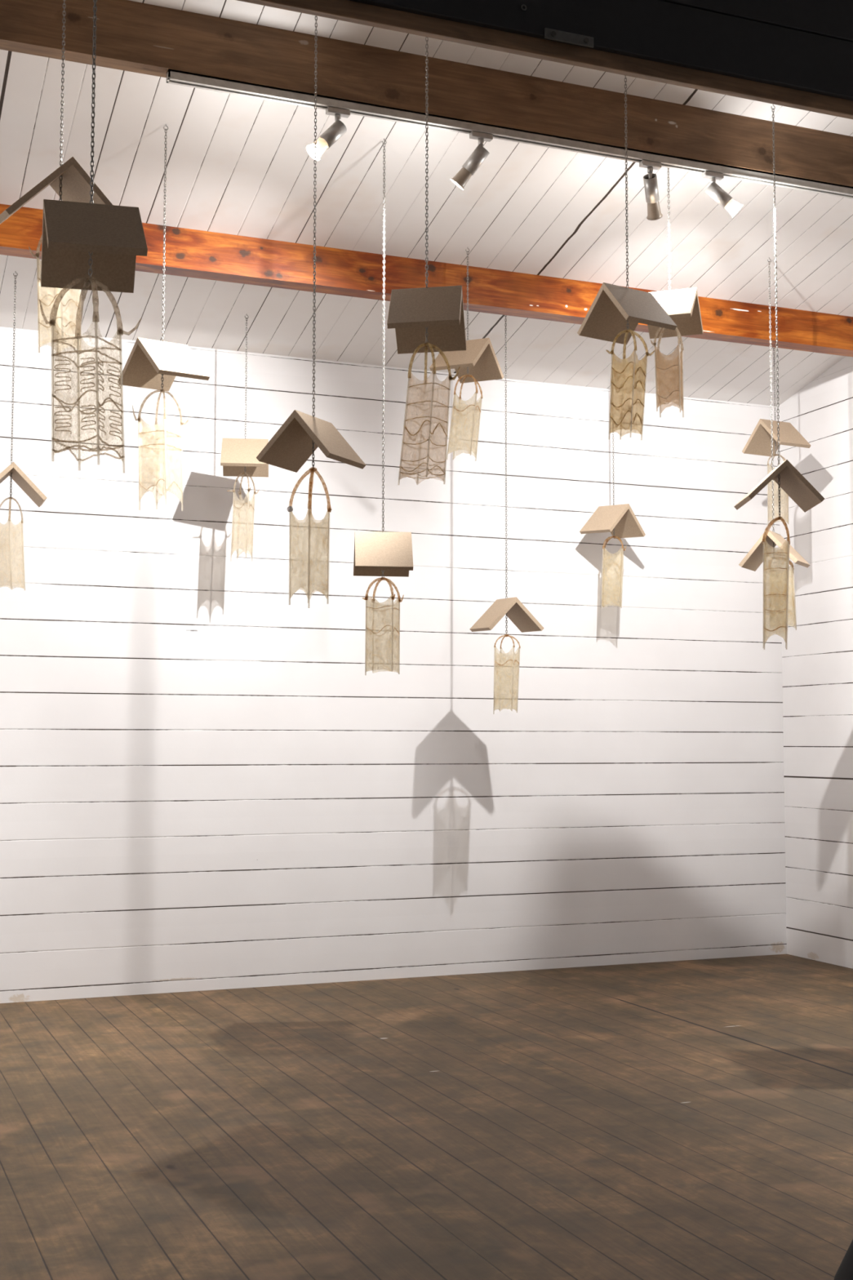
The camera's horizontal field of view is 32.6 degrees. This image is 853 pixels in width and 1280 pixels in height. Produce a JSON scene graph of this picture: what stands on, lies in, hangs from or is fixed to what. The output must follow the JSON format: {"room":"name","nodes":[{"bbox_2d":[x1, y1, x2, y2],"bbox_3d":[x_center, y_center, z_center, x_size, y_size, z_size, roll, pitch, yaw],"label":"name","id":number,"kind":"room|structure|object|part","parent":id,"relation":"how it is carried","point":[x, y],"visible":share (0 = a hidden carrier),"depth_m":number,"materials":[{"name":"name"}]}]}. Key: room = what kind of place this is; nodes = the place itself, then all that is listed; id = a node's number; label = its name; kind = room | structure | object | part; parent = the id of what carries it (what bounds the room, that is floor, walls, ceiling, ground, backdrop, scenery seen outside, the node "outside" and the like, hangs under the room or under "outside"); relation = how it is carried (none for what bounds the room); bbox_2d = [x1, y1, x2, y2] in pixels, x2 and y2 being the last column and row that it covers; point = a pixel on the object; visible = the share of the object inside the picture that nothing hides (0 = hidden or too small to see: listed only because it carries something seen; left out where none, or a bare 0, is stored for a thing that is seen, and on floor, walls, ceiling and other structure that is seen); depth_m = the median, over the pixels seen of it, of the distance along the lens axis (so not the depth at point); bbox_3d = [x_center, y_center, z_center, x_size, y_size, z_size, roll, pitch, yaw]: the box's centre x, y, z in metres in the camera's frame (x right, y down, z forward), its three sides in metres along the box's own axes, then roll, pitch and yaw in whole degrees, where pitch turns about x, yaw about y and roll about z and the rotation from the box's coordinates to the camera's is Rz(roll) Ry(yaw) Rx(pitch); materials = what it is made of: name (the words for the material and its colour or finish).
{"room":"art gallery","nodes":[
{"label":"art gallery","id":0,"kind":"room"},
{"bbox_2d":[0,326,786,1003],"bbox_3d":[-0.718,0.134,7.303,5.873,3.127,0.120,2,-4,-22],"label":"wall","id":1,"kind":"structure","parent":0,"point":[207,782],"depth_m":7.41,"materials":[{"name":"white wood"}]},
{"bbox_2d":[0,954,852,1279],"bbox_3d":[1.078,1.428,2.695,6.113,0.100,9.820,2,-4,-22],"label":"floor","id":2,"kind":"structure","parent":0,"point":[686,1119],"depth_m":4.52,"materials":[{"name":"brown wood"}]},
{"bbox_2d":[834,1240,852,1279],"bbox_3d":[1.197,1.097,3.115,0.650,0.620,0.650,2,-4,-22],"label":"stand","id":3,"kind":"object","parent":2,"relation":"on","point":[845,1271],"visible":1,"depth_m":3.14,"materials":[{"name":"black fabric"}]},
{"bbox_2d":[0,0,852,406],"bbox_3d":[1.082,-2.866,2.998,6.113,2.310,9.820,2,-4,-22],"label":"ceiling","id":4,"kind":"structure","parent":0,"point":[237,165],"depth_m":6.24,"materials":[{"name":"white wood"}]},
{"bbox_2d":[0,272,47,589],"bbox_3d":[-1.799,-0.912,6.336,0.291,1.414,0.224,2,-4,-22],"label":"house","id":5,"kind":"object","parent":4,"relation":"hanging from","point":[12,470],"visible":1,"depth_m":6.30,"materials":[{"name":"metal"}]},
{"bbox_3d":[-1.866,-0.677,6.295,0.148,0.160,0.221,2,-4,-22],"label":"roof panel","id":6,"kind":"part","parent":5,"relation":"part of","materials":[{"name":"beige wood"}]},
{"bbox_3d":[-1.798,-1.105,6.349,0.009,0.985,0.009,4,-6,-45],"label":"chain","id":7,"kind":"part","parent":5,"relation":"part of","materials":[{"name":"metal"}]},
{"bbox_3d":[-1.733,-0.673,6.345,0.147,0.161,0.218,2,-4,-22],"label":"roof panel","id":8,"kind":"part","parent":5,"relation":"part of","materials":[{"name":"beige wood"}]},
{"bbox_2d":[0,0,112,354],"bbox_3d":[-1.096,-1.538,4.397,0.392,1.382,0.226,3,-5,-32],"label":"house","id":9,"kind":"object","parent":4,"relation":"hanging from","point":[69,181],"visible":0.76,"depth_m":4.34,"materials":[{"name":"fabric"}]},
{"bbox_3d":[-1.181,-1.320,4.328,0.192,0.219,0.226,3,-5,-32],"label":"roof panel","id":10,"kind":"part","parent":9,"relation":"part of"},
{"bbox_3d":[-1.097,-1.722,4.403,0.009,0.972,0.009,4,-6,-44],"label":"chain","id":11,"kind":"part","parent":9,"relation":"part of","materials":[{"name":"metal"}]},
{"bbox_3d":[-1.015,-1.317,4.433,0.200,0.211,0.226,3,-5,-32],"label":"roof panel","id":12,"kind":"part","parent":9,"relation":"part of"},
{"bbox_2d":[40,0,147,426],"bbox_3d":[-0.768,-1.457,3.405,0.236,2.144,0.284,2,-4,-22],"label":"house","id":13,"kind":"object","parent":4,"relation":"hanging from","point":[93,246],"visible":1,"depth_m":3.37,"materials":[{"name":"metal"}]},
{"bbox_3d":[-0.793,-0.922,3.434,0.221,0.176,0.130,1,-4,-18],"label":"roof panel","id":14,"kind":"part","parent":13,"relation":"part of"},
{"bbox_3d":[-0.775,-1.667,3.425,0.010,1.680,0.010,2,-4,-22],"label":"chain","id":15,"kind":"part","parent":13,"relation":"part of","materials":[{"name":"metal"}]},
{"bbox_3d":[-0.751,-0.937,3.306,0.220,0.164,0.143,1,-4,-18],"label":"roof panel","id":16,"kind":"part","parent":13,"relation":"part of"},
{"bbox_2d":[117,124,209,505],"bbox_3d":[-0.980,-1.207,5.439,0.224,1.472,0.294,4,-5,-42],"label":"hanging ornament","id":17,"kind":"object","parent":4,"relation":"hanging from","point":[153,364],"visible":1,"depth_m":5.39,"materials":[{"name":"metal"}]},
{"bbox_3d":[-1.028,-1.032,5.479,0.223,0.161,0.152,4,-5,-42],"label":"roof panel","id":18,"kind":"part","parent":17,"relation":"part of","materials":[{"name":"beige wood"}]},
{"bbox_3d":[-0.980,-1.422,5.447,0.009,0.999,0.009,-4,-6,43],"label":"chain","id":19,"kind":"part","parent":17,"relation":"part of","materials":[{"name":"metal"}]},
{"bbox_3d":[-0.929,-1.035,5.370,0.224,0.170,0.143,4,-5,-42],"label":"roof panel","id":20,"kind":"part","parent":17,"relation":"part of","materials":[{"name":"beige wood"}]},
{"bbox_2d":[220,314,268,557],"bbox_3d":[-0.852,-0.956,6.869,0.217,1.187,0.288,0,-4,-5],"label":"house","id":21,"kind":"object","parent":4,"relation":"hanging from","point":[238,455],"visible":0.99,"depth_m":6.82,"materials":[{"name":"metal"}]},
{"bbox_3d":[-0.846,-0.874,6.791,0.217,0.158,0.144,0,-4,-5],"label":"roof panel","id":22,"kind":"part","parent":21,"relation":"part of","materials":[{"name":"beige wood"}]},
{"bbox_3d":[-0.859,-0.864,6.934,0.217,0.158,0.144,0,-4,-5],"label":"roof panel","id":23,"kind":"part","parent":21,"relation":"part of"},
{"bbox_3d":[-0.852,-1.155,6.883,0.009,0.745,0.008,-3,-5,39],"label":"chain","id":24,"kind":"part","parent":21,"relation":"part of","materials":[{"name":"metal"}]},
{"bbox_2d":[256,15,365,597],"bbox_3d":[-0.372,-1.143,4.763,0.284,2.075,0.217,-2,-5,29],"label":"house","id":25,"kind":"object","parent":4,"relation":"hanging from","point":[301,433],"visible":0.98,"depth_m":4.72,"materials":[{"name":"metal"}]},
{"bbox_3d":[-0.431,-0.645,4.761,0.148,0.155,0.217,-2,-5,29],"label":"roof panel","id":26,"kind":"part","parent":25,"relation":"part of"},
{"bbox_3d":[-0.365,-1.353,4.775,0.009,1.610,0.009,-4,-5,41],"label":"chain","id":27,"kind":"part","parent":25,"relation":"part of","materials":[{"name":"metal"}]},
{"bbox_3d":[-0.307,-0.644,4.691,0.136,0.167,0.217,-2,-5,29],"label":"roof panel","id":28,"kind":"part","parent":25,"relation":"part of","materials":[{"name":"beige wood"}]},
{"bbox_2d":[353,138,413,671],"bbox_3d":[-0.166,-0.909,5.608,0.217,2.096,0.284,0,-4,-4],"label":"house","id":29,"kind":"object","parent":4,"relation":"hanging from","point":[376,553],"visible":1,"depth_m":5.53,"materials":[{"name":"metal"}]},
{"bbox_3d":[-0.172,-0.330,5.637,0.217,0.158,0.145,0,-4,-4],"label":"roof panel","id":30,"kind":"part","parent":29,"relation":"part of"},
{"bbox_3d":[-0.165,-1.083,5.617,0.009,1.705,0.009,4,-6,-44],"label":"chain","id":31,"kind":"part","parent":29,"relation":"part of","materials":[{"name":"metal"}]},
{"bbox_3d":[-0.161,-0.338,5.496,0.217,0.164,0.139,0,-4,-4],"label":"roof panel","id":32,"kind":"part","parent":29,"relation":"part of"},
{"bbox_2d":[0,204,852,356],"bbox_3d":[-0.343,-1.629,6.488,5.873,0.175,0.105,2,-4,-22],"label":"ceiling beam","id":33,"kind":"structure","parent":4,"relation":"attached to","point":[190,253],"depth_m":6.53,"materials":[{"name":"orange wood"}]},
{"bbox_2d":[0,0,852,186],"bbox_3d":[0.134,-1.980,5.315,5.873,0.209,0.072,2,-4,-22],"label":"ceiling beam","id":34,"kind":"structure","parent":4,"relation":"attached to","point":[135,37],"depth_m":5.19,"materials":[{"name":"brown wood"}]},
{"bbox_2d":[386,36,466,481],"bbox_3d":[0.003,-1.378,4.483,0.221,1.825,0.269,0,-4,6],"label":"house","id":35,"kind":"object","parent":4,"relation":"hanging from","point":[426,319],"visible":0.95,"depth_m":4.45,"materials":[{"name":"metal"}]},
{"bbox_3d":[-0.004,-1.005,4.393,0.220,0.166,0.142,0,-4,6],"label":"roof panel","id":36,"kind":"part","parent":35,"relation":"part of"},
{"bbox_3d":[0.001,-1.584,4.505,0.009,1.368,0.009,-4,-6,43],"label":"chain","id":37,"kind":"part","parent":35,"relation":"part of","materials":[{"name":"metal"}]},
{"bbox_3d":[0.010,-0.990,4.526,0.221,0.177,0.128,0,-4,6],"label":"roof panel","id":38,"kind":"part","parent":35,"relation":"part of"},
{"bbox_2d":[429,247,503,455],"bbox_3d":[0.181,-1.269,6.464,0.221,0.967,0.292,-2,-5,30],"label":"house","id":39,"kind":"object","parent":4,"relation":"hanging from","point":[479,362],"visible":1,"depth_m":6.45,"materials":[{"name":"metal"}]},
{"bbox_3d":[0.144,-1.254,6.399,0.221,0.165,0.144,-2,-5,30],"label":"roof panel","id":40,"kind":"part","parent":39,"relation":"part of","materials":[{"name":"beige wood"}]},
{"bbox_3d":[0.183,-1.450,6.474,0.008,0.564,0.008,-3,-5,34],"label":"chain","id":41,"kind":"part","parent":39,"relation":"part of","materials":[{"name":"metal"}]},
{"bbox_3d":[0.218,-1.246,6.525,0.221,0.161,0.148,-2,-5,30],"label":"roof panel","id":42,"kind":"part","parent":39,"relation":"part of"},
{"bbox_2d":[470,315,544,711],"bbox_3d":[0.382,-0.632,6.968,0.292,1.972,0.225,2,-4,-22],"label":"house","id":43,"kind":"object","parent":4,"relation":"hanging from","point":[513,609],"visible":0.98,"depth_m":6.92,"materials":[{"name":"metal"}]},
{"bbox_3d":[0.313,-0.120,6.904,0.144,0.167,0.220,2,-4,-22],"label":"roof panel","id":44,"kind":"part","parent":43,"relation":"part of","materials":[{"name":"beige wood"}]},
{"bbox_3d":[0.381,-0.808,6.976,0.009,1.579,0.009,4,-6,-44],"label":"chain","id":45,"kind":"part","parent":43,"relation":"part of","materials":[{"name":"metal"}]},
{"bbox_3d":[0.447,-0.119,6.959,0.150,0.162,0.223,2,-4,-22],"label":"roof panel","id":46,"kind":"part","parent":43,"relation":"part of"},
{"bbox_2d":[166,69,852,199],"bbox_3d":[0.999,-1.836,5.634,4.021,0.032,0.039,2,-4,-22],"label":"track","id":47,"kind":"object","parent":4,"relation":"attached to","point":[173,77],"visible":1,"depth_m":5.32,"materials":[{"name":"metal"}]},
{"bbox_2d":[306,106,350,160],"bbox_3d":[-0.342,-1.763,5.090,0.155,0.192,0.063,2,-4,-22],"label":"track spotlight","id":48,"kind":"object","parent":47,"relation":"hanging from","point":[331,135],"visible":0.98,"depth_m":5.08,"materials":[{"name":"grey metal"}]},
{"bbox_3d":[-0.310,-1.812,5.109,0.022,0.052,0.022,2,-4,-22],"label":"stem","id":49,"kind":"part","parent":48,"relation":"part of","materials":[{"name":"grey metal"}]},
{"bbox_2d":[450,130,493,190],"bbox_3d":[0.163,-1.744,5.318,0.156,0.198,0.072,-1,-4,16],"label":"track spotlight","id":50,"kind":"object","parent":47,"relation":"hanging from","point":[477,157],"visible":1,"depth_m":5.30,"materials":[{"name":"grey metal"}]},
{"bbox_3d":[0.199,-1.798,5.311,0.022,0.052,0.022,2,-4,-22],"label":"stem","id":51,"kind":"part","parent":50,"relation":"part of","materials":[{"name":"grey metal"}]},
{"bbox_2d":[639,160,662,220],"bbox_3d":[0.871,-1.723,5.610,0.078,0.197,0.165,-2,-4,21],"label":"track spotlight","id":52,"kind":"object","parent":47,"relation":"hanging from","point":[651,184],"visible":1,"depth_m":5.58,"materials":[{"name":"grey metal"}]},
{"bbox_3d":[0.855,-1.779,5.572,0.022,0.052,0.022,2,-4,-22],"label":"stem","id":53,"kind":"part","parent":52,"relation":"part of","materials":[{"name":"grey metal"}]},
{"bbox_2d":[702,170,742,217],"bbox_3d":[1.150,-1.729,5.674,0.158,0.175,0.063,0,-4,2],"label":"track spotlight","id":54,"kind":"object","parent":47,"relation":"hanging from","point":[713,190],"visible":1,"depth_m":5.65,"materials":[{"name":"grey metal"}]},
{"bbox_3d":[1.114,-1.774,5.676,0.022,0.047,0.022,2,-4,-22],"label":"stem","id":55,"kind":"part","parent":54,"relation":"part of","materials":[{"name":"grey metal"}]},
{"bbox_2d":[579,368,645,607],"bbox_3d":[0.989,-0.807,7.749,0.280,1.292,0.225,3,-5,-40],"label":"house","id":56,"kind":"object","parent":4,"relation":"hanging from","point":[620,520],"visible":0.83,"depth_m":7.71,"materials":[{"name":"metal"}]},
{"bbox_3d":[0.936,-0.638,7.693,0.141,0.173,0.225,3,-5,-40],"label":"roof panel","id":57,"kind":"part","parent":56,"relation":"part of","materials":[{"name":"beige wood"}]},
{"bbox_3d":[0.993,-0.988,7.759,0.009,0.888,0.009,4,-6,-43],"label":"chain","id":58,"kind":"part","parent":56,"relation":"part of","materials":[{"name":"metal"}]},
{"bbox_3d":[1.043,-0.631,7.782,0.139,0.174,0.225,3,-5,-40],"label":"roof panel","id":59,"kind":"part","parent":56,"relation":"part of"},
{"bbox_2d":[577,75,677,436],"bbox_3d":[0.700,-1.431,5.123,0.217,1.483,0.283,3,-5,-32],"label":"hanging ornament","id":60,"kind":"object","parent":4,"relation":"hanging from","point":[615,312],"visible":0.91,"depth_m":5.08,"materials":[{"name":"metal"}]},
{"bbox_3d":[0.663,-1.151,5.162,0.217,0.157,0.147,3,-5,-32],"label":"roof panel","id":61,"kind":"part","parent":60,"relation":"part of","materials":[{"name":"brown cardboard"}]},
{"bbox_3d":[0.703,-1.614,5.132,0.009,1.076,0.009,-4,-5,43],"label":"chain","id":62,"kind":"part","parent":60,"relation":"part of","materials":[{"name":"metal"}]},
{"bbox_3d":[0.738,-1.154,5.042,0.217,0.166,0.136,3,-5,-32],"label":"roof panel","id":63,"kind":"part","parent":60,"relation":"part of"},
{"bbox_2d":[647,167,703,411],"bbox_3d":[0.971,-1.443,5.830,0.217,1.109,0.296,-1,-4,20],"label":"house","id":64,"kind":"object","parent":4,"relation":"hanging from","point":[682,305],"visible":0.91,"depth_m":5.79,"materials":[{"name":"metal"}]},
{"bbox_3d":[0.971,-1.616,5.839,0.009,0.721,0.009,4,-5,-42],"label":"chain","id":65,"kind":"part","parent":64,"relation":"part of","materials":[{"name":"metal"}]},
{"bbox_3d":[0.945,-1.322,5.750,0.217,0.157,0.146,-1,-4,20],"label":"roof panel","id":66,"kind":"part","parent":64,"relation":"part of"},
{"bbox_3d":[0.996,-1.315,5.889,0.217,0.152,0.151,-1,-4,20],"label":"roof panel","id":67,"kind":"part","parent":64,"relation":"part of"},
{"bbox_2d":[738,257,809,628],"bbox_3d":[1.597,-0.913,6.736,0.272,1.749,0.218,-2,-5,29],"label":"house","id":68,"kind":"object","parent":4,"relation":"hanging from","point":[755,557],"visible":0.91,"depth_m":6.70,"materials":[{"name":"metal"}]},
{"bbox_3d":[1.537,-0.412,6.734,0.134,0.168,0.218,-2,-5,29],"label":"roof panel","id":69,"kind":"part","parent":68,"relation":"part of","materials":[{"name":"beige wood"}]},
{"bbox_3d":[1.595,-1.070,6.747,0.009,1.391,0.009,4,-5,-42],"label":"chain","id":70,"kind":"part","parent":68,"relation":"part of","materials":[{"name":"metal"}]},
{"bbox_3d":[1.655,-0.418,6.668,0.138,0.165,0.218,-2,-5,29],"label":"roof panel","id":71,"kind":"part","parent":68,"relation":"part of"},
{"bbox_2d":[742,346,811,524],"bbox_3d":[1.828,-1.077,7.636,0.219,0.961,0.283,3,-5,-31],"label":"house","id":72,"kind":"object","parent":4,"relation":"hanging from","point":[759,442],"visible":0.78,"depth_m":7.62,"materials":[{"name":"metal"}]},
{"bbox_3d":[1.790,-1.064,7.696,0.219,0.165,0.141,3,-5,-31],"label":"roof panel","id":73,"kind":"part","parent":72,"relation":"part of","materials":[{"name":"beige wood"}]},
{"bbox_3d":[1.826,-1.251,7.649,0.009,0.571,0.009,-3,-5,38],"label":"chain","id":74,"kind":"part","parent":72,"relation":"part of","materials":[{"name":"metal"}]},
{"bbox_3d":[1.864,-1.073,7.576,0.219,0.163,0.143,3,-5,-31],"label":"roof panel","id":75,"kind":"part","parent":72,"relation":"part of","materials":[{"name":"beige wood"}]},
{"bbox_2d":[733,104,824,645],"bbox_3d":[1.340,-1.026,5.589,0.290,2.124,0.220,0,-4,-2],"label":"house","id":76,"kind":"object","parent":4,"relation":"hanging from","point":[785,475],"visible":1,"depth_m":5.55,"materials":[{"name":"fabric"}]},
{"bbox_3d":[1.270,-0.590,5.556,0.149,0.158,0.220,0,-4,-2],"label":"roof panel","id":77,"kind":"part","parent":76,"relation":"part of","materials":[{"name":"beige wood"}]},
{"bbox_3d":[1.345,-1.263,5.608,0.009,1.605,0.009,-4,-6,45],"label":"chain","id":78,"kind":"part","parent":76,"relation":"part of","materials":[{"name":"metal"}]},
{"bbox_3d":[1.414,-0.585,5.561,0.140,0.166,0.220,0,-4,-2],"label":"roof panel","id":79,"kind":"part","parent":76,"relation":"part of","materials":[{"name":"beige wood"}]},
{"bbox_2d":[777,355,852,968],"bbox_3d":[3.864,-1.176,3.993,0.120,5.284,9.580,2,-4,-22],"label":"wall","id":80,"kind":"structure","parent":0,"point":[817,656],"depth_m":8.01,"materials":[{"name":"white wood"}]},
{"bbox_2d":[236,0,852,119],"bbox_3d":[0.486,-2.047,4.436,5.873,0.604,0.068,2,-4,-22],"label":"header","id":81,"kind":"object","parent":80,"relation":"attached to","point":[796,54],"visible":1,"depth_m":4.51,"materials":[{"name":"metal"}]},
{"bbox_3d":[0.427,-1.801,4.365,0.164,0.032,0.006,2,-4,-22],"label":"metal plate","id":82,"kind":"part","parent":81,"relation":"part of","materials":[{"name":"metal"}]}
]}

